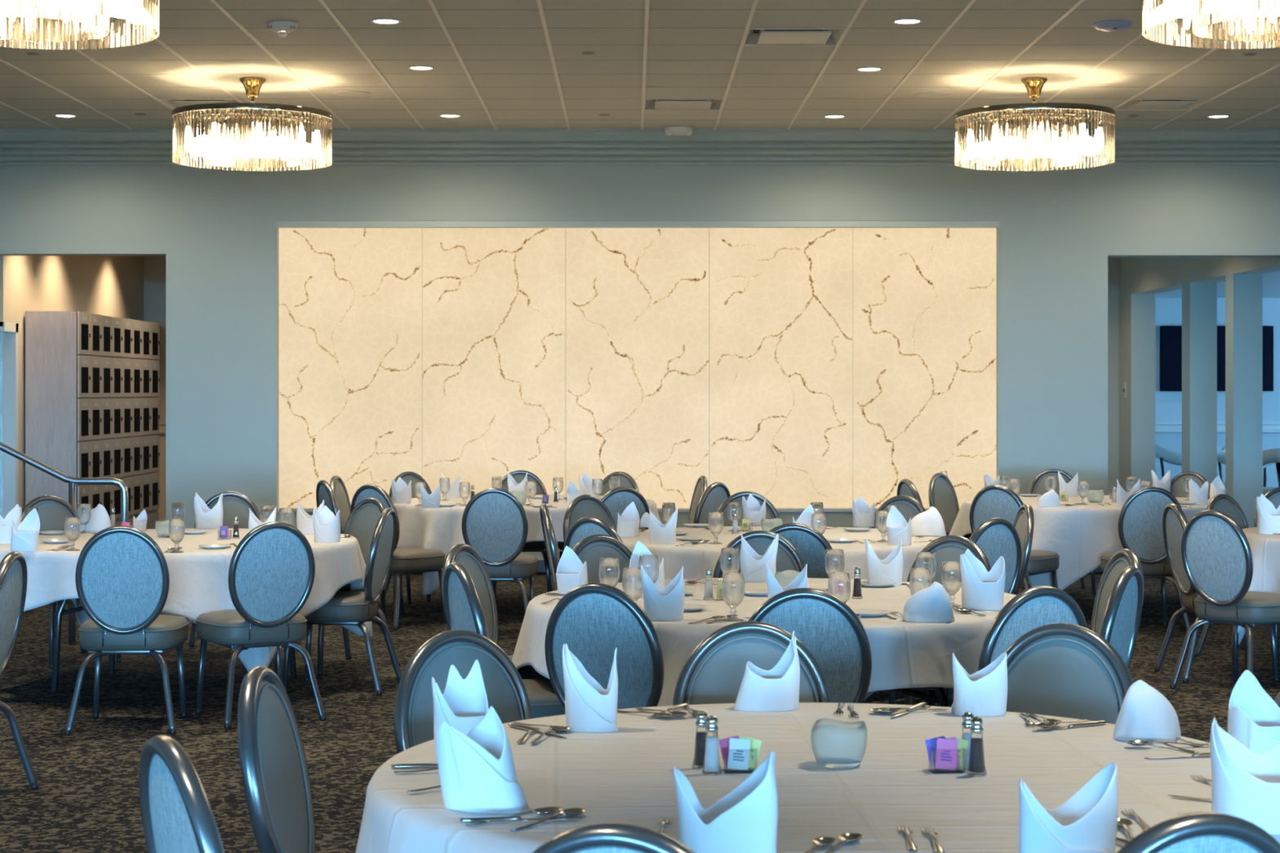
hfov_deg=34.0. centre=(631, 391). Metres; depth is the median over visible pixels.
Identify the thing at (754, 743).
packet
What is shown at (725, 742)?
packet
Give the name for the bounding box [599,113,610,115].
cap
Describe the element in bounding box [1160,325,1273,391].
television
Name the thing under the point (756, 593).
plate
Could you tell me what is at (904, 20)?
recessed light
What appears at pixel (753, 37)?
ceiling vent
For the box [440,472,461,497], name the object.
folded napkin
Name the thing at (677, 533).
plate
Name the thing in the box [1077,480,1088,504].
goblet
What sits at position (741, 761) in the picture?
holder
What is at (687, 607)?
plate
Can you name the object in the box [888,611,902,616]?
fork
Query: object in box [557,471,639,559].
banquet chair
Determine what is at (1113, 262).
wall
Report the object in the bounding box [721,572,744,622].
goblet
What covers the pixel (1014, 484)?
goblet
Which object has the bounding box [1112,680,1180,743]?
folded napkin
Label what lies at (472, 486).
pepper shaker
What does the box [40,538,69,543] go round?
plate
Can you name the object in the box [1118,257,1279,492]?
wall
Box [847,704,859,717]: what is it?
fork
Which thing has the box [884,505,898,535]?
goblet
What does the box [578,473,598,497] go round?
folded napkin
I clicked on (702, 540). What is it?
spoon
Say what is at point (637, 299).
stone panel
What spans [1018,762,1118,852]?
folded napkin
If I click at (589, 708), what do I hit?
folded napkin
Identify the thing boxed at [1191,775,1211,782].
fork
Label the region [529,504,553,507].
plate
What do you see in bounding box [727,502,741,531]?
goblet
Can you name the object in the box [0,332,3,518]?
wall
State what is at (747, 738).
packet
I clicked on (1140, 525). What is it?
banquet chair
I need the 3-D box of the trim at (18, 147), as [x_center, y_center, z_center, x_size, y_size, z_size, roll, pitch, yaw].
[0.300,-2.055,17.578,15.800,0.290,0.165,0,0,0]
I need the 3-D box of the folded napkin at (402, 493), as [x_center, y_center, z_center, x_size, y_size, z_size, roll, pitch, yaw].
[-1.605,0.688,14.624,0.143,0.180,0.115,0,0,8]
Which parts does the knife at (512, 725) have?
handle, blade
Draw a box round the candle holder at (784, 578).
[774,569,799,587]
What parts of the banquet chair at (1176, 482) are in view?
backrest, frame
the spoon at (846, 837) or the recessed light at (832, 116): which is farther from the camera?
the recessed light at (832, 116)
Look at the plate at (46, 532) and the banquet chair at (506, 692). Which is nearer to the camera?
the banquet chair at (506, 692)
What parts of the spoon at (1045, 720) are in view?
handle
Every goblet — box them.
[23,507,39,519]
[64,517,80,551]
[76,503,91,533]
[168,519,184,553]
[170,502,185,519]
[260,505,274,523]
[279,507,293,525]
[413,482,425,506]
[439,477,449,500]
[458,482,470,506]
[491,476,502,488]
[524,481,536,504]
[552,477,563,500]
[591,479,602,497]
[599,557,619,587]
[608,476,620,489]
[622,567,643,601]
[638,554,658,598]
[662,502,675,523]
[708,511,723,544]
[720,547,739,573]
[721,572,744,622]
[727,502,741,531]
[809,502,823,513]
[810,513,826,534]
[824,548,844,591]
[827,572,850,604]
[875,510,888,542]
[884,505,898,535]
[909,568,931,595]
[915,551,936,580]
[941,561,961,607]
[999,476,1009,487]
[1008,479,1019,494]
[1044,476,1056,491]
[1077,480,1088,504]
[1125,476,1137,492]
[1140,480,1151,488]
[1182,477,1194,500]
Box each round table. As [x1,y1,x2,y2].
[51,599,296,692]
[889,687,948,706]
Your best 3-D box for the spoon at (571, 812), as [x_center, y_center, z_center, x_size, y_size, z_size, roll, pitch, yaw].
[-0.150,0.771,3.774,0.041,0.011,0.197,0,0,38]
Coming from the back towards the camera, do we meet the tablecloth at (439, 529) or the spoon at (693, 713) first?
the tablecloth at (439, 529)
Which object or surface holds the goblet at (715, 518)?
on the tablecloth at (695, 559)
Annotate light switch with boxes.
[1123,382,1126,398]
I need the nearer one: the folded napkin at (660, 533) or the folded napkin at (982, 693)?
the folded napkin at (982, 693)
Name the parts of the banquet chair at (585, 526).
panel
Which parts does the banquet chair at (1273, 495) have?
frame, backrest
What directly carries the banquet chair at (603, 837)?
on the floor
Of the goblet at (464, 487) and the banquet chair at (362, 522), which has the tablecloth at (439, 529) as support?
the goblet at (464, 487)
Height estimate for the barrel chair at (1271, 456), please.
0.934 m
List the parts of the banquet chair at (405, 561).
panel, frame, leg, leg, seat, seat, leg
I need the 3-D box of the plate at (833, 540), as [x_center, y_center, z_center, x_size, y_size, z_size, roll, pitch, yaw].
[1.084,0.770,10.806,0.159,0.016,0.159,0,0,0]
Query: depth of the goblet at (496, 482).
15.23 m
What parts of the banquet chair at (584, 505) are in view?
backrest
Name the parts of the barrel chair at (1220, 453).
leg, backrest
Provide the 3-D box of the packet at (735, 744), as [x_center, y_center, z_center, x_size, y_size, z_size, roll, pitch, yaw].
[0.220,0.741,4.276,0.048,0.066,0.006,0,0,0]
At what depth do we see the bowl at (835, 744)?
4.32 m
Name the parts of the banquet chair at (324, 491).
panel, frame, leg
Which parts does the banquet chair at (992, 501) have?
panel, frame, leg, seat, seat, leg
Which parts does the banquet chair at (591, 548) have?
frame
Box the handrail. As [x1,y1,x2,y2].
[0,441,128,644]
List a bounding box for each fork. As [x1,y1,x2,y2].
[394,768,438,773]
[516,727,539,743]
[528,728,559,743]
[541,598,560,604]
[657,816,672,833]
[686,577,722,581]
[833,702,844,715]
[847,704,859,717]
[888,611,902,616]
[897,825,917,852]
[922,826,945,852]
[1019,713,1035,727]
[1120,808,1151,830]
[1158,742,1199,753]
[1175,737,1204,746]
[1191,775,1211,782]
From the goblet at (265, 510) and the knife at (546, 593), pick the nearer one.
the knife at (546, 593)
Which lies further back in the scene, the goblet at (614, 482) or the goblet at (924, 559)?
the goblet at (614, 482)
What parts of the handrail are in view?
rail, post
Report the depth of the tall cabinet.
19.02 m
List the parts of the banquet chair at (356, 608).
leg, leg, seat, seat, leg, frame, panel, leg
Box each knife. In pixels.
[391,763,438,768]
[460,816,582,822]
[508,722,567,738]
[545,592,564,595]
[648,702,689,717]
[890,702,926,717]
[1031,720,1106,732]
[1115,836,1129,844]
[1143,752,1210,759]
[1167,795,1211,800]
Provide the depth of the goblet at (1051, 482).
15.23 m
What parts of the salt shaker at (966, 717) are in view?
glass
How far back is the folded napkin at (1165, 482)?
15.83 m
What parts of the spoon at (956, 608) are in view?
handle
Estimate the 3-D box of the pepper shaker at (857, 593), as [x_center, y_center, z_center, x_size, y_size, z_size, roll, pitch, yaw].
[0.851,0.719,7.878,0.038,0.119,0.038,0,0,-17]
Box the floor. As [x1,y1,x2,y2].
[0,574,1279,852]
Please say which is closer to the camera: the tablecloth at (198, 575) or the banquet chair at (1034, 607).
the banquet chair at (1034, 607)
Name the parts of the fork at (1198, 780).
handle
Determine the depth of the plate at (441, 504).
14.15 m
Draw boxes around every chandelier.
[0,0,159,49]
[171,76,333,171]
[954,76,1115,171]
[1142,0,1279,48]
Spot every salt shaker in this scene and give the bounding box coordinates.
[110,506,115,526]
[702,568,714,599]
[702,715,721,775]
[731,511,738,533]
[961,711,973,771]
[1111,485,1116,502]
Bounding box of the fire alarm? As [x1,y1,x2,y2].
[266,20,297,37]
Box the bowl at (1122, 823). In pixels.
[1116,817,1133,827]
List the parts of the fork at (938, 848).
handle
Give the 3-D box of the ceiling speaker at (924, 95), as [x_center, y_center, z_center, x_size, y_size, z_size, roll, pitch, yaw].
[2.235,-2.197,15.484,0.274,0.006,0.274,0,0,0]
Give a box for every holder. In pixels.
[217,529,231,539]
[541,497,551,504]
[714,586,724,600]
[722,746,757,773]
[739,522,752,531]
[928,746,964,773]
[1057,493,1068,501]
[1109,493,1112,500]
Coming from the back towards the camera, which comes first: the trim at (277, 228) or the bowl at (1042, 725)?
the trim at (277, 228)
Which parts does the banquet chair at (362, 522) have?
leg, seat, leg, backrest, frame, leg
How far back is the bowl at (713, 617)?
7.13 m
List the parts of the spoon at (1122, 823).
handle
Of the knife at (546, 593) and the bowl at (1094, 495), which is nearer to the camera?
the knife at (546, 593)
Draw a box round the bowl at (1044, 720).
[1043,719,1061,724]
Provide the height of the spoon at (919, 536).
0.011 m
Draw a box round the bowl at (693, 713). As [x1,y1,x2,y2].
[688,710,698,716]
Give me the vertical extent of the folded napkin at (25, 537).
0.205 m
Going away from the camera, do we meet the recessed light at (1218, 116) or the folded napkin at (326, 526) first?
the folded napkin at (326, 526)
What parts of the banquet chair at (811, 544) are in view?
frame, panel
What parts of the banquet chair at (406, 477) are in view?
leg, frame, backrest, leg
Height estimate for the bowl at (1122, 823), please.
0.010 m
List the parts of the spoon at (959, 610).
handle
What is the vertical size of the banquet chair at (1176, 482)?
0.938 m
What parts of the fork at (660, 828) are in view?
handle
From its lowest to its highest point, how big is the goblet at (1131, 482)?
0.160 m
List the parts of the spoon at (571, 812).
handle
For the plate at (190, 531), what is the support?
on the tablecloth at (198, 575)
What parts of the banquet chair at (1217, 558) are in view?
leg, panel, frame, leg, seat, seat, leg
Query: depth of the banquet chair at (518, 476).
16.05 m
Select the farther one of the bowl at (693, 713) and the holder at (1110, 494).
the holder at (1110, 494)
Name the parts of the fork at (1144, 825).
handle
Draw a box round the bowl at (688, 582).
[684,581,697,584]
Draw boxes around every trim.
[0,128,1279,165]
[159,422,165,433]
[275,221,999,227]
[275,226,999,508]
[275,507,959,511]
[1155,421,1279,431]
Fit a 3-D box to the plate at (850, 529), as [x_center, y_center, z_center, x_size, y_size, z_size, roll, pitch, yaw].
[1.262,0.770,11.685,0.159,0.016,0.159,0,0,0]
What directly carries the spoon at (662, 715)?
on the tablecloth at (625, 775)
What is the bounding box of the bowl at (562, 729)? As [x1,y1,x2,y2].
[549,725,571,732]
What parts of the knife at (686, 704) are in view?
blade, handle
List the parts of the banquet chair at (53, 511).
frame, leg, backrest, seat, seat, leg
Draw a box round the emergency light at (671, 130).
[664,125,693,135]
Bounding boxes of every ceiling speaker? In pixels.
[333,90,370,96]
[915,92,951,97]
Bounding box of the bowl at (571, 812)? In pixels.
[558,808,586,817]
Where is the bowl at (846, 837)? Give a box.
[837,833,862,843]
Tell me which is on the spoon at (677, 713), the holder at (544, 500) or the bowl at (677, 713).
the bowl at (677, 713)
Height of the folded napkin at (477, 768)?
0.186 m
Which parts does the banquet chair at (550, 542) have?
panel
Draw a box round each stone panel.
[279,227,422,507]
[422,227,565,496]
[565,227,709,507]
[709,227,852,507]
[853,227,995,507]
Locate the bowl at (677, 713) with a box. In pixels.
[668,711,688,717]
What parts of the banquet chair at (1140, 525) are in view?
seat, panel, frame, seat, leg, leg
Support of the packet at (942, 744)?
in the holder at (949, 761)
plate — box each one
[39,530,64,535]
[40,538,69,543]
[184,529,208,534]
[198,544,231,549]
[440,503,457,506]
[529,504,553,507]
[533,495,542,498]
[675,531,688,535]
[675,536,706,541]
[683,523,708,528]
[683,604,707,612]
[684,589,695,595]
[744,589,768,596]
[826,538,856,542]
[843,527,871,531]
[852,608,890,617]
[861,581,895,587]
[1019,493,1039,497]
[1178,502,1195,505]
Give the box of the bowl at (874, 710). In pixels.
[869,707,890,713]
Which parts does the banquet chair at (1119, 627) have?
panel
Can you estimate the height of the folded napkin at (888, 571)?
0.188 m
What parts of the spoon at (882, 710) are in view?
handle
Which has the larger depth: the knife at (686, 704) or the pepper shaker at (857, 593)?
the pepper shaker at (857, 593)
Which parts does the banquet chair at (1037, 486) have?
frame, backrest, leg, leg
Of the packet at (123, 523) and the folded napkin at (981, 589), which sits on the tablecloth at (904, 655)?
the folded napkin at (981, 589)
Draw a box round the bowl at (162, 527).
[155,520,169,537]
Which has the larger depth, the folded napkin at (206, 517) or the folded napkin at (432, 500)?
the folded napkin at (432, 500)
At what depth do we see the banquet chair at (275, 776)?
4.50 m
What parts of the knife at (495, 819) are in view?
handle, blade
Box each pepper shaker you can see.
[232,515,239,538]
[470,484,474,498]
[553,485,559,502]
[692,711,707,769]
[852,567,862,599]
[966,716,986,777]
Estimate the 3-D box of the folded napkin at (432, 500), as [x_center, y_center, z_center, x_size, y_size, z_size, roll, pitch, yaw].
[-1.347,0.693,14.033,0.136,0.169,0.084,0,0,-13]
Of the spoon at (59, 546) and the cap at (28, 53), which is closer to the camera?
the spoon at (59, 546)
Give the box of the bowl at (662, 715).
[652,712,675,718]
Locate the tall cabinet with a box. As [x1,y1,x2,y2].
[25,311,159,528]
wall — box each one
[0,165,1279,559]
[0,255,143,509]
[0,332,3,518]
[143,255,165,518]
[1107,257,1118,495]
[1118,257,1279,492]
[1155,297,1279,487]
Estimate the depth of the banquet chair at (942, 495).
15.50 m
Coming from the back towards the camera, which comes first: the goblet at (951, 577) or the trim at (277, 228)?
the trim at (277, 228)
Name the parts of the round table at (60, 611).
leg, leg, leg, leg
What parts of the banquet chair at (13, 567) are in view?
panel, frame, leg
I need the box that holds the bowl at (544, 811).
[532,807,562,815]
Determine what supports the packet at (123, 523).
in the holder
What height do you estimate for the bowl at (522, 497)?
0.090 m
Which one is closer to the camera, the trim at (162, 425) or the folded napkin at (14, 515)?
the folded napkin at (14, 515)
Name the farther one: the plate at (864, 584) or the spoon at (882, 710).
the plate at (864, 584)
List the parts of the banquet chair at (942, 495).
frame, backrest, seat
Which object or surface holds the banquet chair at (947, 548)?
on the floor
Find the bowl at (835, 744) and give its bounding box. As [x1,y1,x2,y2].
[810,718,867,768]
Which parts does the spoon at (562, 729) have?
handle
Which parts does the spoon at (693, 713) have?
handle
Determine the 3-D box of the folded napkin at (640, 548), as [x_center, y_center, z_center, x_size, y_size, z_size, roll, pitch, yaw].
[0.060,0.675,8.007,0.136,0.205,0.112,0,0,-4]
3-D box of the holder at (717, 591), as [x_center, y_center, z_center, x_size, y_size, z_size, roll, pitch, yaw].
[0.344,0.754,7.827,0.066,0.048,0.053,0,0,-3]
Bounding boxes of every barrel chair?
[1155,444,1182,479]
[1217,448,1225,487]
[1262,448,1279,495]
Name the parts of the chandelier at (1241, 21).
crystal rod, crystal rod, crystal rod, crystal rod, crystal rod, crystal rod, crystal rod, crystal rod, crystal rod, crystal rod, crystal rod, crystal rod, crystal rod, crystal rod, crystal rod, crystal rod, crystal rod, crystal rod, crystal rod, crystal rod, crystal rod, crystal rod, crystal rod, bulb, crystal rod, crystal rod, crystal rod, crystal rod, crystal rod, crystal rod, crystal rod, crystal rod, crystal rod, crystal rod, crystal rod, crystal rod, crystal rod, crystal rod, crystal rod, crystal rod, crystal rod, crystal rod, crystal rod, crystal rod, crystal rod, crystal rod, crystal rod, crystal rod, bulb, crystal rod, crystal rod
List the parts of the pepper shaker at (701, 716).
glass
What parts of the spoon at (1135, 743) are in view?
handle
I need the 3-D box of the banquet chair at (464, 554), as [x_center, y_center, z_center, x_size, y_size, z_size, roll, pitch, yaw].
[-0.437,1.071,8.203,0.562,0.938,0.499,0,0,20]
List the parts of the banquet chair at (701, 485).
backrest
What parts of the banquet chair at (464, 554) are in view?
frame, backrest, seat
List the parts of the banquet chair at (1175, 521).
leg, panel, frame, seat, leg, leg, leg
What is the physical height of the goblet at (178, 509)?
0.160 m
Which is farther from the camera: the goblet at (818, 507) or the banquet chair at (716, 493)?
the banquet chair at (716, 493)
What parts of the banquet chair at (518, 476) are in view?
leg, backrest, frame, seat, seat, leg, leg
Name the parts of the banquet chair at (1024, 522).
backrest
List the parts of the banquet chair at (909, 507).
backrest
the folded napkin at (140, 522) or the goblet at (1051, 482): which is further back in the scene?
the goblet at (1051, 482)
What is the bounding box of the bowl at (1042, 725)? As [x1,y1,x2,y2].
[1034,722,1056,728]
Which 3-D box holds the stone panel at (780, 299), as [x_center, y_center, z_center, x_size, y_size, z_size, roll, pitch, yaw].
[1.270,-0.203,17.750,1.213,2.375,0.013,0,0,0]
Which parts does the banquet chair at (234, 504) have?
leg, frame, backrest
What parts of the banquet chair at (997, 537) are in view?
leg, leg, frame, panel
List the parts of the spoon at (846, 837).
handle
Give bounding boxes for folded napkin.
[0,504,22,543]
[10,508,39,551]
[80,503,111,532]
[133,509,146,530]
[194,492,223,528]
[248,506,276,531]
[296,499,324,534]
[312,505,340,542]
[391,477,411,503]
[420,482,440,508]
[431,659,488,763]
[436,706,528,813]
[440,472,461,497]
[507,471,527,493]
[555,546,587,594]
[562,644,618,733]
[566,481,581,504]
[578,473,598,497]
[617,502,639,537]
[629,541,664,596]
[640,512,649,527]
[640,564,684,621]
[648,506,677,544]
[674,751,777,852]
[733,631,799,711]
[739,533,778,582]
[742,493,765,525]
[764,563,808,599]
[792,504,814,527]
[852,496,875,527]
[865,538,902,586]
[885,506,911,545]
[902,582,955,622]
[911,506,946,536]
[951,652,1007,716]
[960,549,1004,610]
[983,473,999,487]
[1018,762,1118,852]
[1036,489,1059,506]
[1057,471,1078,497]
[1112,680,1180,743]
[1116,479,1140,507]
[1151,470,1170,492]
[1188,478,1208,505]
[1209,475,1226,499]
[1209,717,1279,835]
[1227,670,1279,755]
[1256,493,1279,534]
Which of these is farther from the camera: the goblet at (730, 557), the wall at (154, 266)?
the wall at (154, 266)
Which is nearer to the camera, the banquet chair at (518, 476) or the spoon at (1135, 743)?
the spoon at (1135, 743)
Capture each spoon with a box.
[46,546,66,551]
[53,545,71,550]
[163,547,175,552]
[406,785,440,792]
[466,807,562,825]
[510,808,586,831]
[513,721,571,732]
[617,710,675,718]
[635,706,688,717]
[675,542,698,546]
[683,706,698,716]
[684,581,717,585]
[688,616,724,623]
[692,540,710,544]
[706,614,737,622]
[804,836,837,852]
[825,833,862,852]
[869,706,930,713]
[877,707,948,713]
[915,535,942,537]
[955,607,986,616]
[956,608,999,612]
[1026,712,1061,724]
[1034,719,1088,728]
[1116,817,1134,840]
[1124,740,1209,746]
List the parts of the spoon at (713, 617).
handle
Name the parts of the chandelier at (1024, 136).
crystal rod, crystal rod, crystal rod, crystal rod, crystal rod, crystal rod, crystal rod, crystal rod, crystal rod, crystal rod, crystal rod, crystal rod, crystal rod, crystal rod, crystal rod, crystal rod, crystal rod, crystal rod, crystal rod, crystal rod, crystal rod, crystal rod, crystal rod, crystal rod, crystal rod, crystal rod, crystal rod, crystal rod, crystal rod, crystal rod, crystal rod, crystal rod, crystal rod, crystal rod, crystal rod, crystal rod, crystal rod, crystal rod, crystal rod, crystal rod, crystal rod, crystal rod, crystal rod, crystal rod, crystal rod, crystal rod, crystal rod, crystal rod, crystal rod, crystal rod, crystal rod, crystal rod, crystal rod, crystal rod, crystal rod, crystal rod, crystal rod, crystal rod, crystal rod, crystal rod, crystal rod, crystal rod, crystal rod, crystal rod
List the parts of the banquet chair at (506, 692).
backrest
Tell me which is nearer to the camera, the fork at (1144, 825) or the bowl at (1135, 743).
the fork at (1144, 825)
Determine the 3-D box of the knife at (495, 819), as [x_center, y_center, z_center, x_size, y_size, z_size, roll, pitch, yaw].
[-0.198,0.770,3.776,0.220,0.009,0.016,0,0,-10]
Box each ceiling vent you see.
[156,98,240,109]
[643,98,724,110]
[742,28,848,45]
[1114,98,1211,110]
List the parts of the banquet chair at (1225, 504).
leg, frame, backrest, leg, leg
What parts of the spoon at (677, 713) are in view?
handle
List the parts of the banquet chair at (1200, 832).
panel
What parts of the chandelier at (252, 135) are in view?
crystal rod, crystal rod, crystal rod, crystal rod, crystal rod, crystal rod, crystal rod, crystal rod, crystal rod, crystal rod, crystal rod, crystal rod, crystal rod, crystal rod, crystal rod, crystal rod, crystal rod, crystal rod, crystal rod, crystal rod, crystal rod, crystal rod, bulb, crystal rod, crystal rod, crystal rod, crystal rod, crystal rod, crystal rod, crystal rod, crystal rod, crystal rod, stem, crystal rod, crystal rod, crystal rod, bulb, crystal rod, crystal rod, crystal rod, crystal rod, crystal rod, crystal rod, crystal rod, crystal rod, crystal rod, crystal rod, crystal rod, crystal rod, crystal rod, crystal rod, crystal rod, crystal rod, crystal rod, crystal rod, crystal rod, crystal rod, crystal rod, crystal rod, crystal rod, crystal rod, crystal rod, crystal rod, crystal rod, crystal rod, crystal rod, crystal rod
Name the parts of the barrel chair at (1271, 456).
leg, seat, backrest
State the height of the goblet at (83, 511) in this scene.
0.160 m
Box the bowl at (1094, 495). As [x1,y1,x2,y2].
[1087,489,1103,502]
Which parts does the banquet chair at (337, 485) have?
frame, backrest, leg, leg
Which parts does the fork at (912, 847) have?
handle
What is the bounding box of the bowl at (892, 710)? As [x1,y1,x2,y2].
[877,708,901,713]
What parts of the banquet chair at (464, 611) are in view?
panel, frame, seat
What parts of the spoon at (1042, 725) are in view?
handle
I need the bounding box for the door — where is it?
[0,321,18,519]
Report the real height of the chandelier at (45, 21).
0.592 m
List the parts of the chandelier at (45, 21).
crystal rod, crystal rod, crystal rod, crystal rod, bulb, crystal rod, crystal rod, crystal rod, crystal rod, crystal rod, crystal rod, crystal rod, crystal rod, crystal rod, crystal rod, crystal rod, crystal rod, crystal rod, crystal rod, crystal rod, crystal rod, crystal rod, crystal rod, crystal rod, crystal rod, crystal rod, crystal rod, crystal rod, crystal rod, crystal rod, crystal rod, crystal rod, crystal rod, crystal rod, crystal rod, crystal rod, crystal rod, crystal rod, crystal rod, crystal rod, crystal rod, crystal rod, crystal rod, crystal rod, crystal rod, crystal rod, crystal rod, crystal rod, crystal rod, crystal rod, crystal rod, crystal rod, crystal rod, crystal rod, crystal rod, crystal rod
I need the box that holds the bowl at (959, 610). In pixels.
[956,608,973,612]
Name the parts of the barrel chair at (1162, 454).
leg, backrest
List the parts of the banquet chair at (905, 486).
panel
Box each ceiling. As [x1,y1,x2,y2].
[0,0,1279,128]
[1155,271,1279,297]
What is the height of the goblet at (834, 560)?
0.160 m
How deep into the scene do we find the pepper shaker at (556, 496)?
14.70 m
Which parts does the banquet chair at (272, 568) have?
leg, leg, seat, seat, frame, panel, leg, leg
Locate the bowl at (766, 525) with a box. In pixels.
[760,518,782,531]
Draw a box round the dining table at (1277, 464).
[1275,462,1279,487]
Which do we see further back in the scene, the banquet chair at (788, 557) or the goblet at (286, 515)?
the goblet at (286, 515)
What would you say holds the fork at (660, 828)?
on the tablecloth at (625, 775)
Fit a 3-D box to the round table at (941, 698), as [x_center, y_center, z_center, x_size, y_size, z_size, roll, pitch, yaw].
[0.560,1.162,7.830,1.830,0.758,1.830,0,0,-22]
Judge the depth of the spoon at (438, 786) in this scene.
4.06 m
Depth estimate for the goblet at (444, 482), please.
14.96 m
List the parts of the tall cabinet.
locker door, locker door, locker door, locker door, locker door, locker door, locker door, locker door, locker door, locker door, locker door, locker door, locker door, locker door, locker door, locker door, locker door, locker door, locker door, locker door, locker door, locker door, locker door, locker door, locker door, locker door, locker door, locker door, locker door, locker door, locker door, locker door, locker door, locker door, locker door, locker door, locker door, locker door, locker door, locker door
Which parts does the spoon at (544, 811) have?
handle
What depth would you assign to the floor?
10.06 m
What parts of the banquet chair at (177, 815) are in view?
panel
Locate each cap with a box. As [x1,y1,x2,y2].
[26,52,39,55]
[582,51,595,54]
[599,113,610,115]
[1128,114,1139,116]
[1243,53,1257,56]
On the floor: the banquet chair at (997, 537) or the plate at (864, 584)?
the banquet chair at (997, 537)
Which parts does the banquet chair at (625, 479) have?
seat, leg, backrest, frame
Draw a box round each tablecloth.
[0,528,372,671]
[355,702,1279,852]
[394,494,660,594]
[511,577,1016,706]
[620,525,942,582]
[948,494,1250,590]
[1231,527,1279,644]
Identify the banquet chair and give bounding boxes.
[0,551,39,813]
[9,495,121,668]
[63,525,189,735]
[138,735,224,852]
[182,491,260,649]
[195,521,326,728]
[237,666,315,852]
[274,497,400,675]
[282,507,402,695]
[315,480,404,617]
[329,475,411,604]
[350,484,446,630]
[384,471,433,602]
[393,629,533,754]
[441,543,546,679]
[443,562,565,718]
[461,488,538,613]
[491,470,553,598]
[532,822,695,852]
[539,503,559,591]
[544,583,664,709]
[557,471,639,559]
[563,494,617,544]
[564,516,623,549]
[572,534,631,583]
[600,486,649,530]
[672,621,831,705]
[687,475,707,527]
[693,481,730,524]
[712,530,808,577]
[717,491,779,526]
[748,587,871,703]
[768,523,831,578]
[869,495,925,528]
[888,517,1022,704]
[897,478,922,505]
[904,534,991,706]
[928,472,971,538]
[969,484,1059,590]
[977,586,1087,671]
[1004,622,1133,724]
[1012,503,1034,595]
[1021,468,1096,595]
[1090,548,1143,634]
[1098,565,1142,669]
[1099,486,1190,631]
[1116,812,1279,852]
[1154,502,1279,683]
[1160,471,1209,593]
[1168,510,1279,688]
[1194,493,1279,664]
[1251,487,1279,642]
[1274,692,1279,708]
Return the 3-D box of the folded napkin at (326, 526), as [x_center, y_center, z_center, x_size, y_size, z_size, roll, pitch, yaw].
[-1.579,0.685,10.854,0.148,0.185,0.118,0,0,12]
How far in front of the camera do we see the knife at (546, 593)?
7.98 m
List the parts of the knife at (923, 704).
blade, handle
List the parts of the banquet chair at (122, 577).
leg, leg, panel, frame, seat, seat, leg, leg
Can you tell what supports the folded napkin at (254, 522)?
on the tablecloth at (198, 575)
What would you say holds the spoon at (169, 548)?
on the tablecloth at (198, 575)
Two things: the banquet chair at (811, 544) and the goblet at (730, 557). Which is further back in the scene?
the banquet chair at (811, 544)
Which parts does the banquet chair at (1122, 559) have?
backrest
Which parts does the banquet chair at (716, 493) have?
panel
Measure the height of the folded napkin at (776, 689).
0.193 m
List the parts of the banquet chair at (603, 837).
panel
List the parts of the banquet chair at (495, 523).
panel, frame, seat, seat, leg, leg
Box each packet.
[121,521,129,525]
[219,526,228,530]
[717,581,722,587]
[719,735,738,759]
[728,737,749,743]
[728,737,751,750]
[741,736,761,759]
[742,519,750,523]
[924,735,945,761]
[936,737,955,745]
[936,737,958,750]
[947,736,968,755]
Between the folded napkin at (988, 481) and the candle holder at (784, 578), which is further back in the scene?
the folded napkin at (988, 481)
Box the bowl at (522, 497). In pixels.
[511,491,527,504]
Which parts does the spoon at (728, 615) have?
handle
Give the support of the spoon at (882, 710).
on the tablecloth at (625, 775)
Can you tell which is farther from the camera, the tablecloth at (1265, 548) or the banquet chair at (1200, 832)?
the tablecloth at (1265, 548)
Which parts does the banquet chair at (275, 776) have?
backrest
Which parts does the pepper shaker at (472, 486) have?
glass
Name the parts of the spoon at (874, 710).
handle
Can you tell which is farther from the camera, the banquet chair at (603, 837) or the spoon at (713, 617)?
the spoon at (713, 617)
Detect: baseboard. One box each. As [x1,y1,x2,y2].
[158,518,165,521]
[409,560,1103,574]
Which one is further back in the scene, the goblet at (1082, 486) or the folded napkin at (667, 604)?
the goblet at (1082, 486)
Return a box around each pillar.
[1182,282,1217,485]
[1225,273,1262,527]
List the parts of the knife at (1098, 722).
blade, handle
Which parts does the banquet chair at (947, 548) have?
leg, seat, leg, frame, backrest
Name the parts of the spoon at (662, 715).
handle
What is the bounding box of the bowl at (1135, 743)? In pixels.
[1124,740,1152,746]
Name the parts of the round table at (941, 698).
leg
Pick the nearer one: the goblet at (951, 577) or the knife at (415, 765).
the knife at (415, 765)
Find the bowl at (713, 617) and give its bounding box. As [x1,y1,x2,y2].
[711,616,724,619]
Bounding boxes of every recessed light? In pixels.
[53,113,76,117]
[370,17,400,24]
[408,65,434,70]
[438,113,461,117]
[823,114,845,118]
[856,66,882,71]
[892,17,922,24]
[1207,114,1230,118]
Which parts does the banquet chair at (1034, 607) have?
panel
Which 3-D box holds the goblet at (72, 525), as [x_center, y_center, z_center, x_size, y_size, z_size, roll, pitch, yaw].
[-2.739,0.698,10.261,0.078,0.160,0.078,0,0,-31]
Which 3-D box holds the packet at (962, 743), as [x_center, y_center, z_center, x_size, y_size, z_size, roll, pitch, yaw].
[0.665,0.741,4.293,0.054,0.069,0.006,0,0,6]
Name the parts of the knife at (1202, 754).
blade, handle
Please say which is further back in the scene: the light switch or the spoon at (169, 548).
the light switch
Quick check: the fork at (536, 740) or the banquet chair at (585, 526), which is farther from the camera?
the banquet chair at (585, 526)

